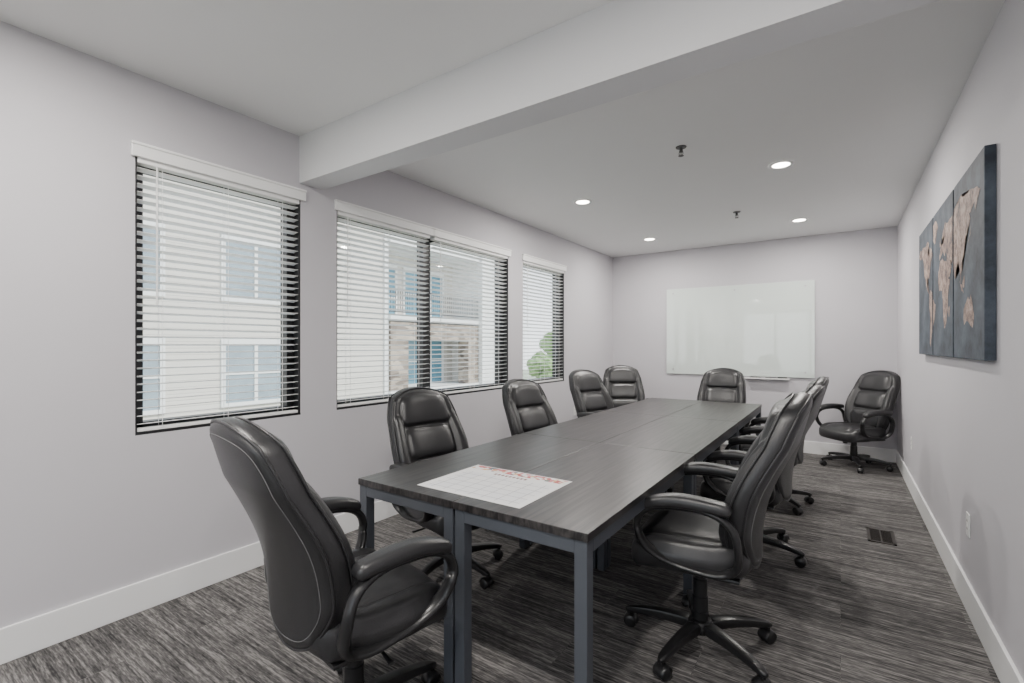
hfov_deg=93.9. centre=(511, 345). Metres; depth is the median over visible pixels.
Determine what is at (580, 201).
recessed light
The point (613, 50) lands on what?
ceiling beam
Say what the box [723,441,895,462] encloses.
baseboard
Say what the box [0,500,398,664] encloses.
baseboard
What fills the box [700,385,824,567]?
office chair
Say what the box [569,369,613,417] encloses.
office chair
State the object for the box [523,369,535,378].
ground
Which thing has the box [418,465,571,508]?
desk calendar
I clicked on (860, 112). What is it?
ceiling
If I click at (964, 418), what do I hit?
wall
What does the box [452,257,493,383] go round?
white wing
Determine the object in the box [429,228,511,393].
window blind
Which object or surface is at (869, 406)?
office chair
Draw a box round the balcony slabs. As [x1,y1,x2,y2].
[389,235,479,393]
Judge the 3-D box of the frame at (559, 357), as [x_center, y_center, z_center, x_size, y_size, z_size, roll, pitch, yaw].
[0.333,-0.258,5.749,0.143,1.415,0.965,0,0,34]
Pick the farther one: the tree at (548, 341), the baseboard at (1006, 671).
the tree at (548, 341)
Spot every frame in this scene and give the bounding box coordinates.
[135,156,300,435]
[337,217,507,409]
[523,264,563,383]
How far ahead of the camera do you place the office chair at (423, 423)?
2.96 m
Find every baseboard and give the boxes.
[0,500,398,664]
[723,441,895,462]
[896,450,1023,682]
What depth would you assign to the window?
14.87 m
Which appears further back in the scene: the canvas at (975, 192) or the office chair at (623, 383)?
the office chair at (623, 383)
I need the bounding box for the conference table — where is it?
[358,398,761,682]
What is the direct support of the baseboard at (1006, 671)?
attached to the wall at (964, 418)
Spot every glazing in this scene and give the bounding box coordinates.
[143,228,279,410]
[389,270,441,383]
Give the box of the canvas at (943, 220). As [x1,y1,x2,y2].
[933,189,953,356]
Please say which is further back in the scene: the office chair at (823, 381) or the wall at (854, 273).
the wall at (854, 273)
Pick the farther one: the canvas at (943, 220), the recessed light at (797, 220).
the recessed light at (797, 220)
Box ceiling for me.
[0,0,1004,256]
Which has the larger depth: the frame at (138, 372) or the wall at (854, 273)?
the wall at (854, 273)
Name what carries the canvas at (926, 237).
attached to the wall at (964, 418)
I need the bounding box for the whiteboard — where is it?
[667,280,814,379]
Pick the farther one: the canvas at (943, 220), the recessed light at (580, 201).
the recessed light at (580, 201)
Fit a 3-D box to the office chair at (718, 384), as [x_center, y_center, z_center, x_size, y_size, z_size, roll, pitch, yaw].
[2.351,0.800,5.444,0.682,1.070,0.772,0,0,34]
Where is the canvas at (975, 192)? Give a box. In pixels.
[954,144,995,360]
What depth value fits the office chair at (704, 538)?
1.90 m
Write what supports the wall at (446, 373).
on the ground
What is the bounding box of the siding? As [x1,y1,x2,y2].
[143,174,382,419]
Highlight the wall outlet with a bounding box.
[966,511,969,537]
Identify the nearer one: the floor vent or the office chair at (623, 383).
the floor vent
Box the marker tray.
[744,377,789,379]
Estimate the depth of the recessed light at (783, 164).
3.59 m
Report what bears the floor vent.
in the floor
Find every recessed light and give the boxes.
[574,199,591,204]
[642,238,656,240]
[768,160,793,169]
[790,218,808,222]
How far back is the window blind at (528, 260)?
5.71 m
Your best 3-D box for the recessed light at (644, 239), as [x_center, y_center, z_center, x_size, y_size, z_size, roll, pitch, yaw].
[1.761,-1.360,6.124,0.176,0.008,0.176,0,0,34]
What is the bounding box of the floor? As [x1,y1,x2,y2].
[0,444,999,682]
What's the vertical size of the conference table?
0.750 m
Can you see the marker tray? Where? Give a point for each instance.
(779, 378)
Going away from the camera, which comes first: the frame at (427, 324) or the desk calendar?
the desk calendar
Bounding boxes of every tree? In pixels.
[526,331,551,376]
[528,356,551,377]
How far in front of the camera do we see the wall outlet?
2.41 m
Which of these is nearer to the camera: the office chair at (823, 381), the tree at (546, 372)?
the office chair at (823, 381)
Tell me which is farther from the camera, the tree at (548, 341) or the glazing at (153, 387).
the tree at (548, 341)
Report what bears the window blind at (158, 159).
attached to the wall at (90, 507)
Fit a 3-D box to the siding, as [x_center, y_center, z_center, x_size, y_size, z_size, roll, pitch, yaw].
[-16.357,-1.215,10.627,9.000,11.900,27.000,0,0,34]
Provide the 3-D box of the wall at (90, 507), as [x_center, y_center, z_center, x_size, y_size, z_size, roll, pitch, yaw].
[-1.220,-0.015,3.499,0.160,2.700,9.907,0,0,34]
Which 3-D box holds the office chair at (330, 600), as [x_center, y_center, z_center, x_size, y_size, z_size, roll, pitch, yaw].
[-0.577,0.772,1.641,0.681,1.125,0.776,0,0,43]
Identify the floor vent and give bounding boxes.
[866,527,896,545]
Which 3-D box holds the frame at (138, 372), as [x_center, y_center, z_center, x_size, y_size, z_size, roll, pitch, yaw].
[-1.693,-0.258,2.800,0.143,1.415,0.890,0,0,34]
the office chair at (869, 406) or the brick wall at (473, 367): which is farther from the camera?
the brick wall at (473, 367)
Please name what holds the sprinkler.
attached to the ceiling
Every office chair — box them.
[209,417,458,682]
[387,387,503,589]
[502,379,557,435]
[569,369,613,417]
[603,365,648,407]
[623,392,812,682]
[697,368,749,462]
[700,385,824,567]
[739,376,828,514]
[815,370,899,473]
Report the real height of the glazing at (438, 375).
8.910 m
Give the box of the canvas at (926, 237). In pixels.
[919,218,932,354]
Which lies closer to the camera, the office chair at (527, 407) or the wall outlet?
the wall outlet
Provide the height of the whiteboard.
1.240 m
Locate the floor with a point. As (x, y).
(860, 610)
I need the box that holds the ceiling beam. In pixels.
[299,0,939,189]
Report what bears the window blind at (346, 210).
attached to the wall at (90, 507)
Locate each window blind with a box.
[130,140,306,431]
[334,199,434,407]
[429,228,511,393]
[522,254,566,382]
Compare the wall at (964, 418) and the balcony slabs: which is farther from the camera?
the balcony slabs
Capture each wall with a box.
[0,21,612,627]
[389,254,451,381]
[389,322,478,390]
[613,226,896,449]
[897,0,1023,680]

